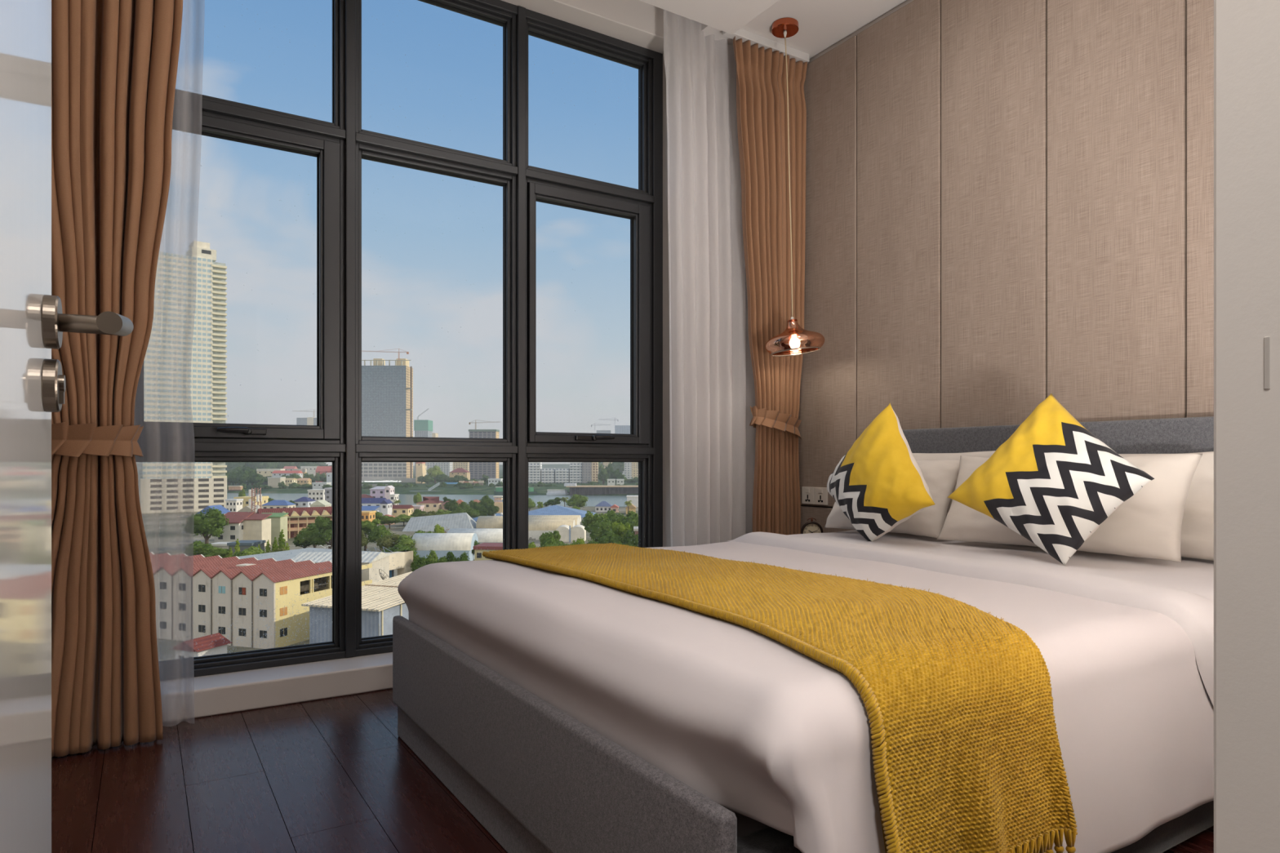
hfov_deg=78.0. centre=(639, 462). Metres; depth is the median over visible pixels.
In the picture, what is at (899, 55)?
wall panel
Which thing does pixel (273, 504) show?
house
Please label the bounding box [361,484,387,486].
embankment
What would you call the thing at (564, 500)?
palm tree
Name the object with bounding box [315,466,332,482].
house
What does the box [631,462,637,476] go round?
tower block
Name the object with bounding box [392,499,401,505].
palm tree
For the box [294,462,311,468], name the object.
tree
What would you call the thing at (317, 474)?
tree
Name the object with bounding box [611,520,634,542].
tree
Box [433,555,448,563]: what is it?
tree
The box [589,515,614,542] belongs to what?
tree
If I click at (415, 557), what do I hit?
tree
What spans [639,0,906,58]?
ceiling
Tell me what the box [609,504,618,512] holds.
house
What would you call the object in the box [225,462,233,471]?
tree
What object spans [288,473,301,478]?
tree
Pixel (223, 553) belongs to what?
tree
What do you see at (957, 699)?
throw blanket
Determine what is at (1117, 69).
wall panel
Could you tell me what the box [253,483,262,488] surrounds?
bush
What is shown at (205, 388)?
tower block
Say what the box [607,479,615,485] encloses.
house
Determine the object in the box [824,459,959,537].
bed pillow
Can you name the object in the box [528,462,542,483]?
apartment block
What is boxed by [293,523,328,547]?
tree
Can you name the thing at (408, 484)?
bush
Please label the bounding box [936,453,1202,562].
bed pillow
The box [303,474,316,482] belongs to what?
tree
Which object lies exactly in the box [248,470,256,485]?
tree
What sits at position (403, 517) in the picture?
tree
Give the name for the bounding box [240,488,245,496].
tree
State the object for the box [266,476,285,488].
house
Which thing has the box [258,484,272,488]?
bush
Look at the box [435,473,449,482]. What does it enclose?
tree
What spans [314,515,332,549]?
tree
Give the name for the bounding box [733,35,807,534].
drape
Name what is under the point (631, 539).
tree
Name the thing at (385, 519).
tree
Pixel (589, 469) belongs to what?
tower block
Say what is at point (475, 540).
tree
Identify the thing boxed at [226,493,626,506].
river water
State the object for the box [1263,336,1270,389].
door handle
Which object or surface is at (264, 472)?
house
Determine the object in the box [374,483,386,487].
bush
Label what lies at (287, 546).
tree
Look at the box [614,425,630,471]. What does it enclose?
tower block
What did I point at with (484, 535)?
warehouse
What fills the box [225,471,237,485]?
tree
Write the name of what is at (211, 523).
tree
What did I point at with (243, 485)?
bush
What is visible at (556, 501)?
tree
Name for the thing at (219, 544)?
house
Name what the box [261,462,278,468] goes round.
tree
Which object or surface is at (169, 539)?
ground
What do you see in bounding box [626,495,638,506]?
house
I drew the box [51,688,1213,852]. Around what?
floor
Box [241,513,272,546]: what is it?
house
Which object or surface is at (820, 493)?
wall socket
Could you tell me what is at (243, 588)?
shutter
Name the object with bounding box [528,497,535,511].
tree
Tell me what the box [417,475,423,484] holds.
tree
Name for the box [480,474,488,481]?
tree
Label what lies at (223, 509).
house
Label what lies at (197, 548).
tree
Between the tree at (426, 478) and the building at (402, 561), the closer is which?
the building at (402, 561)
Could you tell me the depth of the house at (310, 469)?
1049.95 m
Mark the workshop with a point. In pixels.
(380, 560)
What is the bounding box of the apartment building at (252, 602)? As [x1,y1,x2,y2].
[149,551,372,648]
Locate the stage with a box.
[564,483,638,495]
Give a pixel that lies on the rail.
(754, 38)
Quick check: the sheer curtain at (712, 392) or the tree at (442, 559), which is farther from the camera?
the tree at (442, 559)
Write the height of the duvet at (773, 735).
0.453 m
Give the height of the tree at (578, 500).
11.343 m
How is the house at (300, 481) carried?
on the ground at (449, 489)
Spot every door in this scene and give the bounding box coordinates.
[0,0,133,852]
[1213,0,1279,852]
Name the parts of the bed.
footboard, mattress, rail, headboard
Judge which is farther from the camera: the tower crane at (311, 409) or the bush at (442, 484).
the tower crane at (311, 409)
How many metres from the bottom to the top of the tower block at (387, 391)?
161.130 m
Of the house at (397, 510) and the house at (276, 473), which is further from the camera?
the house at (276, 473)
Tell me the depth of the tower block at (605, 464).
1499.96 m
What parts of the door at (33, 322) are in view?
lever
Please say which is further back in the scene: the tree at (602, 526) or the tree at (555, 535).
the tree at (602, 526)
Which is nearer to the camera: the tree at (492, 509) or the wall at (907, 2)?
the wall at (907, 2)
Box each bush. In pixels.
[239,483,246,488]
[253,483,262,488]
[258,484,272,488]
[277,480,286,488]
[288,482,301,488]
[300,483,311,488]
[321,484,332,488]
[361,483,372,488]
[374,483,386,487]
[386,482,402,487]
[401,482,413,487]
[437,481,446,487]
[453,481,464,486]
[458,482,473,488]
[472,483,483,486]
[494,481,502,486]
[537,481,545,486]
[582,482,595,485]
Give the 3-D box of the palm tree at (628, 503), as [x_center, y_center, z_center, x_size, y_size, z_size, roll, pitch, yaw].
[-6.450,25.280,440.208,5.429,8.297,5.334,0,0,-32]
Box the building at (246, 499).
[233,496,268,507]
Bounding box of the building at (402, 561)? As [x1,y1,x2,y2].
[237,546,413,577]
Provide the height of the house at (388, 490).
16.432 m
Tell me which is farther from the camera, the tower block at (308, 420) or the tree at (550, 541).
the tower block at (308, 420)
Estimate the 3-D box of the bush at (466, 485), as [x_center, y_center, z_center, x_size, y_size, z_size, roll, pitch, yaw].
[-178.005,24.610,804.339,17.077,8.955,15.798,0,0,41]
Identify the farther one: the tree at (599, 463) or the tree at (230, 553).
the tree at (599, 463)
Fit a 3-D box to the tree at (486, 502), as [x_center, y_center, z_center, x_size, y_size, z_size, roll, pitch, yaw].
[-81.658,23.402,418.628,9.795,12.523,9.428,0,0,-30]
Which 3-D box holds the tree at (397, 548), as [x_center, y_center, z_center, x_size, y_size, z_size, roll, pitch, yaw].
[-67.449,26.188,222.403,10.284,6.706,10.685,0,0,42]
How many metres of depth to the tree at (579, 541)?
211.81 m
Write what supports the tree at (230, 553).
on the ground at (169, 539)
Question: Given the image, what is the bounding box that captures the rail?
[722,28,809,62]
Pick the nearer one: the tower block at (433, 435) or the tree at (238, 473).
the tree at (238, 473)
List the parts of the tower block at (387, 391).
frame, roof rail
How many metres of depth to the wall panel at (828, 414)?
4.02 m
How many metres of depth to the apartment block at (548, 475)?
955.06 m
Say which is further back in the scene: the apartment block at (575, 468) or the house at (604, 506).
the apartment block at (575, 468)
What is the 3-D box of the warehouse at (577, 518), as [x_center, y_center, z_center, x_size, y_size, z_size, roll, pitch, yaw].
[-41.335,26.813,342.000,30.071,7.174,24.120,0,0,0]
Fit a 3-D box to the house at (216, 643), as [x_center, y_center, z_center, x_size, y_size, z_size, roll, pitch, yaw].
[-63.026,27.500,113.675,5.200,4.800,6.000,0,0,19]
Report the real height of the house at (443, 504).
7.110 m
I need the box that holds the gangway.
[427,482,439,490]
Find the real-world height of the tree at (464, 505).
9.770 m
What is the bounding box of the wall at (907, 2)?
[807,0,913,63]
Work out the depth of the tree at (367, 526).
259.26 m
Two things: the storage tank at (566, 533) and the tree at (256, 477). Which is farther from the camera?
the tree at (256, 477)
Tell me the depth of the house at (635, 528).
225.03 m
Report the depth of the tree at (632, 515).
260.72 m
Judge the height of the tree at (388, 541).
8.574 m
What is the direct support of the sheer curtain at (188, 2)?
hanging from the ceiling
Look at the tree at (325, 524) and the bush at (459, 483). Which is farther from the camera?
the bush at (459, 483)
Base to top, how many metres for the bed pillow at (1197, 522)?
0.341 m
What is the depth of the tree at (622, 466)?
1388.25 m
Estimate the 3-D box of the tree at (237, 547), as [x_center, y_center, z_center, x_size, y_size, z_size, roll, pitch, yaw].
[-114.127,25.573,224.007,2.073,7.991,2.003,0,0,28]
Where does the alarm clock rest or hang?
on the bedside table
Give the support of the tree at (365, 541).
on the ground at (169, 539)
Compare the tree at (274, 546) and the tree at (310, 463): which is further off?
the tree at (310, 463)
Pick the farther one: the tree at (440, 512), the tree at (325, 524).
the tree at (440, 512)
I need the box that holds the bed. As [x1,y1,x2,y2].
[392,416,1213,852]
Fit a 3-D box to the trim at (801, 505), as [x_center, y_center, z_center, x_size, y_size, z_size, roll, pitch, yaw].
[1.575,-0.600,3.087,0.005,3.000,2.950,0,0,-32]
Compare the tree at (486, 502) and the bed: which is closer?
the bed
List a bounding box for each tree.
[182,506,229,543]
[183,540,213,555]
[204,546,229,558]
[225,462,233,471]
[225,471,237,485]
[227,546,232,557]
[231,462,246,469]
[231,551,241,556]
[233,538,240,555]
[235,471,243,484]
[238,471,250,484]
[239,546,265,556]
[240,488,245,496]
[244,462,261,468]
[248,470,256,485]
[248,473,264,484]
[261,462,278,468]
[264,547,287,553]
[265,539,270,551]
[271,537,279,551]
[276,462,291,468]
[278,528,286,549]
[279,462,294,466]
[285,542,289,550]
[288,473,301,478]
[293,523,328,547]
[293,537,312,548]
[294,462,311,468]
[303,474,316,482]
[306,462,317,466]
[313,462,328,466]
[314,472,320,482]
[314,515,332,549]
[318,472,326,482]
[361,518,381,551]
[361,529,369,546]
[366,524,392,551]
[371,510,382,525]
[374,533,400,550]
[380,515,400,528]
[382,544,417,555]
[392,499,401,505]
[394,533,417,551]
[395,514,413,525]
[410,508,426,517]
[410,555,430,571]
[412,529,425,536]
[413,492,422,504]
[413,551,421,564]
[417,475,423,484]
[420,475,434,484]
[420,511,436,516]
[426,465,444,483]
[426,550,439,564]
[433,524,444,533]
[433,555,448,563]
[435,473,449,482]
[435,509,450,515]
[442,497,451,502]
[443,498,460,511]
[444,551,456,562]
[448,506,466,514]
[450,475,463,482]
[454,551,469,561]
[458,501,470,510]
[460,475,467,481]
[463,507,479,518]
[468,500,483,509]
[471,539,479,559]
[473,506,488,515]
[479,494,494,510]
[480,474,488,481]
[487,503,499,515]
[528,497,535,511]
[528,542,537,548]
[537,502,542,508]
[537,536,564,547]
[538,530,560,545]
[542,497,561,506]
[560,497,568,506]
[565,493,588,507]
[568,537,585,545]
[581,511,608,533]
[586,540,598,544]
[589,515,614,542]
[595,529,622,543]
[597,466,608,484]
[598,462,604,471]
[604,462,613,479]
[606,509,626,523]
[610,462,623,473]
[611,468,624,481]
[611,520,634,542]
[613,541,635,546]
[618,462,624,471]
[618,511,637,525]
[620,529,638,546]
[623,500,631,514]
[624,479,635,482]
[629,515,638,528]
[631,476,638,482]
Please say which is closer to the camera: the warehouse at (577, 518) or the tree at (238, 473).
the warehouse at (577, 518)
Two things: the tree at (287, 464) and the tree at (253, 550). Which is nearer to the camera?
the tree at (253, 550)
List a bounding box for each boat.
[227,485,243,491]
[493,486,537,494]
[546,489,568,495]
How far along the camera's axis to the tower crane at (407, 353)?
1014.67 m
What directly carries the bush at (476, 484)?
on the ground at (449, 489)
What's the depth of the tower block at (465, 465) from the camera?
1320.16 m
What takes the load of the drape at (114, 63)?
hanging from the ceiling
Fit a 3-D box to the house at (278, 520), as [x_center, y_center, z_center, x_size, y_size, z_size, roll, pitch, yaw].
[-136.418,24.630,292.800,9.781,11.540,6.400,0,0,0]
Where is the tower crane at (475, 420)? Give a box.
[469,419,500,424]
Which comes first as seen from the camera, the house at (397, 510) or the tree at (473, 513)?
the tree at (473, 513)
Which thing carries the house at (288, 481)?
on the ground at (449, 489)
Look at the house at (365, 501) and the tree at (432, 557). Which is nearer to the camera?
the tree at (432, 557)
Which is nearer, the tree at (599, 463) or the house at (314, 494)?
the house at (314, 494)
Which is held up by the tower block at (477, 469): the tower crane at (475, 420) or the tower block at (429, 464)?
the tower crane at (475, 420)
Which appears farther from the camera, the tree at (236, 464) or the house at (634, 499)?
the tree at (236, 464)
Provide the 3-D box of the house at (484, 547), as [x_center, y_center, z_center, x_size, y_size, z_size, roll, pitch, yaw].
[-39.234,26.541,217.967,10.832,7.719,9.600,0,0,6]
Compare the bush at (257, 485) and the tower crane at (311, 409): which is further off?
the tower crane at (311, 409)
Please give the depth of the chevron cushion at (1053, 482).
2.37 m
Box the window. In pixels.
[133,0,662,680]
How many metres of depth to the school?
309.00 m
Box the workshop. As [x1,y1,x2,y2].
[292,551,391,582]
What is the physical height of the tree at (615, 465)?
30.067 m
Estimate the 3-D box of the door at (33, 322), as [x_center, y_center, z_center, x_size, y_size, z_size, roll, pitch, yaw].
[-0.397,-0.154,0.496,0.117,2.092,0.780,0,0,-31]
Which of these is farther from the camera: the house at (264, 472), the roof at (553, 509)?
the house at (264, 472)
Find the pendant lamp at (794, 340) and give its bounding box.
[765,17,824,356]
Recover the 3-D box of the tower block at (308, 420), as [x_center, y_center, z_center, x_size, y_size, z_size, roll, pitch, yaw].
[-799.621,-40.413,1919.500,50.998,135.626,41.000,0,0,0]
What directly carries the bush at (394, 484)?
on the ground at (449, 489)
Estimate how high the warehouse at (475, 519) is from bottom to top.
5.701 m
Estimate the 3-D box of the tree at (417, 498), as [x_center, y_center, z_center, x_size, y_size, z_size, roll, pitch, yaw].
[-140.300,24.234,499.831,5.884,10.781,5.357,0,0,-33]
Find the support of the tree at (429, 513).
on the ground at (169, 539)
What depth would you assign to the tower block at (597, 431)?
2300.04 m
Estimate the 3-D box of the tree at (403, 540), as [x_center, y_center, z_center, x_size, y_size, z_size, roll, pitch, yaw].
[-68.852,25.435,234.158,7.206,8.281,8.788,0,0,-38]
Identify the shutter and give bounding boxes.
[242,587,245,595]
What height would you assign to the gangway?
9.446 m
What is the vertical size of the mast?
18.978 m
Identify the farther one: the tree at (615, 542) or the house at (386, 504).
the house at (386, 504)
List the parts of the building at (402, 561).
portal frame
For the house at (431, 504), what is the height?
9.698 m
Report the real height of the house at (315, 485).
9.723 m
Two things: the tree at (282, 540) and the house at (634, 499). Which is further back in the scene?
the house at (634, 499)
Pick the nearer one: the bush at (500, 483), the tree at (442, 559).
the tree at (442, 559)
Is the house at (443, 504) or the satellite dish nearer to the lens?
the satellite dish
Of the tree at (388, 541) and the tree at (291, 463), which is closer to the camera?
the tree at (388, 541)
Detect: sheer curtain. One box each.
[141,0,199,726]
[663,9,755,546]
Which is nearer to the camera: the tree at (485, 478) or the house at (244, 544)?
the house at (244, 544)
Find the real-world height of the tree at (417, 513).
7.864 m
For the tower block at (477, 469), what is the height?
76.627 m
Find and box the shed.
[301,571,412,644]
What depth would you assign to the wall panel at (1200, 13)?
2.61 m
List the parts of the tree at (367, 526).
crown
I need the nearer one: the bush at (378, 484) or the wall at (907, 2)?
the wall at (907, 2)
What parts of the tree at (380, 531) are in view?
crown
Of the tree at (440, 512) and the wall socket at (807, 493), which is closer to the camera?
the wall socket at (807, 493)
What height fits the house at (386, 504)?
10.550 m
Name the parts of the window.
sash, handle, sash, handle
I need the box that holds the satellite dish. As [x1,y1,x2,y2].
[378,568,388,579]
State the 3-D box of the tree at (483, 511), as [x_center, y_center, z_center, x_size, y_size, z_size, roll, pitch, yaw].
[-77.909,25.486,385.632,8.245,8.165,9.229,0,0,-26]
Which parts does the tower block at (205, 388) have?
crown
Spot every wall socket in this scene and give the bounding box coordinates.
[801,486,814,504]
[814,487,827,505]
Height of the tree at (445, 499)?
8.805 m
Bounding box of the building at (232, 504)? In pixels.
[225,498,243,511]
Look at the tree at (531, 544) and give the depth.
205.29 m
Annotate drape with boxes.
[51,0,182,757]
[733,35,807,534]
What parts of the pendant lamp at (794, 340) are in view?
cord, lamp shade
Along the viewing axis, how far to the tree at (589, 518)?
260.21 m
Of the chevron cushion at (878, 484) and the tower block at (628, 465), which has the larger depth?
the tower block at (628, 465)
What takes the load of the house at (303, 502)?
on the ground at (169, 539)
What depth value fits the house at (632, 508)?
450.04 m
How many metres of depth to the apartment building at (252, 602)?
128.56 m
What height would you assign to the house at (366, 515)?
9.419 m
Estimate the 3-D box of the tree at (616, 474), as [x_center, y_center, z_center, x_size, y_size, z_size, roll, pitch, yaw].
[-25.055,16.827,903.010,12.739,19.932,15.111,0,0,31]
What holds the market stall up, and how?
on the ground at (449, 489)
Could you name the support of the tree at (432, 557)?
on the ground at (169, 539)
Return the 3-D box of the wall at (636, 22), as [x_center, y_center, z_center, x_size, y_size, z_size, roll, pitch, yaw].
[-0.790,-0.700,3.490,4.020,3.200,0.250,0,0,-32]
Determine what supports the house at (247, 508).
on the ground at (169, 539)
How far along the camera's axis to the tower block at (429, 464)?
1249.90 m
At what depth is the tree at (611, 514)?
265.86 m
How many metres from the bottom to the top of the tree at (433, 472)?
22.622 m
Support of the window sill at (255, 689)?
attached to the wall at (636, 22)
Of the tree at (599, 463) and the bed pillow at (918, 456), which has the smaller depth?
the bed pillow at (918, 456)
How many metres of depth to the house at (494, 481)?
860.09 m
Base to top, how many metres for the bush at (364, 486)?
7.837 m
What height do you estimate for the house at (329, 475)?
18.893 m
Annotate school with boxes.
[256,506,332,538]
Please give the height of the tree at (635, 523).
12.619 m
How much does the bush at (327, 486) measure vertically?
6.605 m
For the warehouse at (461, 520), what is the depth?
343.88 m
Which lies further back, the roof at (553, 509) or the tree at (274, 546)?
the roof at (553, 509)
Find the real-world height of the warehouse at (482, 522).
6.570 m
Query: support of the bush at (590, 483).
on the ground at (449, 489)
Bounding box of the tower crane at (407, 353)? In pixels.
[361,348,408,359]
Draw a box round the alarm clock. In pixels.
[800,517,822,533]
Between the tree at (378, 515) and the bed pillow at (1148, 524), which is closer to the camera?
the bed pillow at (1148, 524)
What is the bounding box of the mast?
[248,488,262,513]
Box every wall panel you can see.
[798,35,857,533]
[857,0,941,438]
[941,0,1047,427]
[1047,0,1186,422]
[1186,0,1213,417]
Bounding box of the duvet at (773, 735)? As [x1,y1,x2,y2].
[397,529,1213,852]
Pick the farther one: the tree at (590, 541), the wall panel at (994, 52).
the tree at (590, 541)
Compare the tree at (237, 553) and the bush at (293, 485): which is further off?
the bush at (293, 485)
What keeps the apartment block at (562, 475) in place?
on the ground at (449, 489)
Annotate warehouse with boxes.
[402,512,477,531]
[411,533,478,560]
[444,528,502,544]
[472,512,502,521]
[475,515,502,528]
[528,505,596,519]
[528,515,581,525]
[528,520,575,539]
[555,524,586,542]
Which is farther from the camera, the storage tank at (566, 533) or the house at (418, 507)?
the house at (418, 507)
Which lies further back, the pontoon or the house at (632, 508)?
the pontoon
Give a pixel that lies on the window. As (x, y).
(340, 146)
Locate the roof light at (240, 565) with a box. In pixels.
[235,563,256,566]
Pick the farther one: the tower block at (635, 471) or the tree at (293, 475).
the tower block at (635, 471)
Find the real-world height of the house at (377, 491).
15.567 m
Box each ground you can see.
[141,506,638,661]
[226,463,638,495]
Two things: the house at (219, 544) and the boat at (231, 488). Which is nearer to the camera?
the house at (219, 544)
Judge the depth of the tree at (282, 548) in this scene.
215.91 m
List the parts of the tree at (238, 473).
crown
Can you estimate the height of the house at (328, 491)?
14.227 m
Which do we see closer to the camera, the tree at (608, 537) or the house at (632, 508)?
the tree at (608, 537)
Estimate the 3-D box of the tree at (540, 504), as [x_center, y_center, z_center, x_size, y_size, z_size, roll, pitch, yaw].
[-58.311,26.143,462.069,3.773,6.811,3.802,0,0,-7]
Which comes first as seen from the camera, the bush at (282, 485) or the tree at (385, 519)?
the tree at (385, 519)
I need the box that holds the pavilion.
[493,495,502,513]
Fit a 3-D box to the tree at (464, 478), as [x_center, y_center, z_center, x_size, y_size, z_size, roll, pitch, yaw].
[-209.906,20.925,942.733,12.186,11.400,14.455,0,0,-32]
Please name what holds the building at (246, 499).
on the ground at (169, 539)
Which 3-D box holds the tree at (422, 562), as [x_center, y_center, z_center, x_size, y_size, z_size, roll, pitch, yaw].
[-50.080,25.531,181.896,5.178,8.075,4.648,0,0,-37]
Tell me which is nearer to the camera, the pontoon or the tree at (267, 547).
the tree at (267, 547)
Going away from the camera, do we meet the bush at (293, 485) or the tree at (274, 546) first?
the tree at (274, 546)
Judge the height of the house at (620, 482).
11.796 m
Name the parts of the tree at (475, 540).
crown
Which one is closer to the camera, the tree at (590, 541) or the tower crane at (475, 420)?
the tree at (590, 541)
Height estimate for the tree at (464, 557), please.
8.963 m
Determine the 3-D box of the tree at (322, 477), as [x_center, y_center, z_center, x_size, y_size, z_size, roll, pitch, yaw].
[-359.849,19.059,903.863,12.938,15.285,15.347,0,0,-9]
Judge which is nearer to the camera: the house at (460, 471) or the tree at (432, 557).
the tree at (432, 557)
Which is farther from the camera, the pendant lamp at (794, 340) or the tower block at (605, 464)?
the tower block at (605, 464)
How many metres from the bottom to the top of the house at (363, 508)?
9.450 m
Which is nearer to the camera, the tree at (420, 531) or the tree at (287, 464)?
the tree at (420, 531)
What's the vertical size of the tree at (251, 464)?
34.559 m
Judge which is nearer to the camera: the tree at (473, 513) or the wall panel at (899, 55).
the wall panel at (899, 55)
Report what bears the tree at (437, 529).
on the ground at (169, 539)
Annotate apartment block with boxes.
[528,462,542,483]
[541,468,555,483]
[555,468,569,483]
[569,462,582,483]
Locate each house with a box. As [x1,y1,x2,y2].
[169,632,232,659]
[197,504,230,515]
[208,542,230,550]
[214,511,253,542]
[226,540,266,556]
[237,504,262,512]
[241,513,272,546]
[256,468,284,484]
[262,500,295,508]
[262,512,288,542]
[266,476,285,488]
[271,470,302,478]
[283,466,297,470]
[285,478,297,486]
[293,468,306,477]
[293,497,315,507]
[296,478,311,484]
[300,466,317,481]
[307,488,324,501]
[310,499,331,506]
[311,482,331,488]
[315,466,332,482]
[324,487,332,506]
[326,472,332,485]
[361,493,373,497]
[361,497,386,512]
[361,506,379,511]
[361,511,376,521]
[368,486,386,497]
[380,499,392,515]
[383,485,395,499]
[389,493,399,506]
[391,505,413,516]
[412,505,424,511]
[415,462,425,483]
[415,496,444,511]
[440,501,448,510]
[449,467,470,479]
[456,499,462,506]
[473,542,502,560]
[488,478,502,485]
[595,501,612,511]
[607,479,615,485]
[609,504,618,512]
[616,479,624,484]
[625,502,636,514]
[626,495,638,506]
[633,526,638,535]
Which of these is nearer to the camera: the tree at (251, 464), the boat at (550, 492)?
the boat at (550, 492)
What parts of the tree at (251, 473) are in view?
crown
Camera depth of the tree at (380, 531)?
253.56 m
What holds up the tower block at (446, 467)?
on the ground at (449, 489)
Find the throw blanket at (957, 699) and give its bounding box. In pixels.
[482,542,1077,852]
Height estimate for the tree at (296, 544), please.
7.519 m
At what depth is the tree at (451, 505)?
395.61 m
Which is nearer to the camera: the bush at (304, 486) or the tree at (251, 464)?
the bush at (304, 486)
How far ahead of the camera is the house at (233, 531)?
272.03 m
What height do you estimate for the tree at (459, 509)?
8.811 m
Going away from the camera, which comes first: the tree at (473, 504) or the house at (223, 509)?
the house at (223, 509)
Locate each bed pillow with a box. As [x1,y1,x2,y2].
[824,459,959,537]
[911,450,995,516]
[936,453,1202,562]
[1118,451,1213,560]
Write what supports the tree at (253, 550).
on the ground at (169, 539)
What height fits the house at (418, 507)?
5.624 m
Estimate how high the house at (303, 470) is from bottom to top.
22.141 m
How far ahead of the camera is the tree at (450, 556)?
183.21 m
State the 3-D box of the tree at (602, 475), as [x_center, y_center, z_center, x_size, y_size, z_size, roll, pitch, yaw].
[-42.085,14.941,902.882,11.670,23.858,13.843,0,0,-44]
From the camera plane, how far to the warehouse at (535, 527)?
300.60 m
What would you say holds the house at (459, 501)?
on the ground at (169, 539)
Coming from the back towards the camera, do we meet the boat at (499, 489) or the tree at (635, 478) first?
the tree at (635, 478)
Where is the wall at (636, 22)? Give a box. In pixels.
[501,0,671,546]
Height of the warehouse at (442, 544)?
9.154 m
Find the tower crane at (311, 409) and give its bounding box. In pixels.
[293,408,316,417]
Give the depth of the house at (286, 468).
1101.42 m
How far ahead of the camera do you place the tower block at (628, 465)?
1120.13 m
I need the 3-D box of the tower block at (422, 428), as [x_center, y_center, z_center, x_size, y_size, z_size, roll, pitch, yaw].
[-387.336,-23.896,1415.000,25.125,102.591,32.000,0,0,0]
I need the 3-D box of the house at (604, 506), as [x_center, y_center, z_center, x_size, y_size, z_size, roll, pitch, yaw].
[-21.672,26.845,476.000,10.504,7.110,12.800,0,0,0]
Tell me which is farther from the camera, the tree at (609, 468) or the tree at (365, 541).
the tree at (609, 468)
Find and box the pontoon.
[408,490,440,491]
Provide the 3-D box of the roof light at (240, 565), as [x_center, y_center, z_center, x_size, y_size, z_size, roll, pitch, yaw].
[-66.637,17.390,133.760,2.321,0.220,2.000,0,0,19]
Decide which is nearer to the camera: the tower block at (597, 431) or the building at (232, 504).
the building at (232, 504)
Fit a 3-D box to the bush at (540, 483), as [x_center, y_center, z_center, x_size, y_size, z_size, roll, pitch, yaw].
[-103.765,24.454,833.880,10.460,9.256,12.407,0,0,-16]
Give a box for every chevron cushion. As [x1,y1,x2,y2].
[826,403,934,541]
[947,393,1155,565]
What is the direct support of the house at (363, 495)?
on the ground at (169, 539)
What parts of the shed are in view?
post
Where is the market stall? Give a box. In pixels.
[478,480,484,485]
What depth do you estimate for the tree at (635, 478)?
961.38 m
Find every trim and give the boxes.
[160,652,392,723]
[800,505,832,507]
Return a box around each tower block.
[136,240,226,513]
[296,417,316,425]
[361,358,415,482]
[413,419,432,476]
[425,462,435,477]
[431,433,438,437]
[435,462,453,477]
[453,462,469,471]
[468,429,499,479]
[582,462,598,483]
[596,430,611,463]
[603,462,613,468]
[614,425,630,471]
[624,462,631,479]
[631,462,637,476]
[632,468,638,479]
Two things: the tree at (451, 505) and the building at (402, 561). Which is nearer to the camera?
the building at (402, 561)
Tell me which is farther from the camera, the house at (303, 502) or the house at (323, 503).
the house at (303, 502)
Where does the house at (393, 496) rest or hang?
on the ground at (169, 539)
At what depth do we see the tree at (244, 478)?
842.02 m

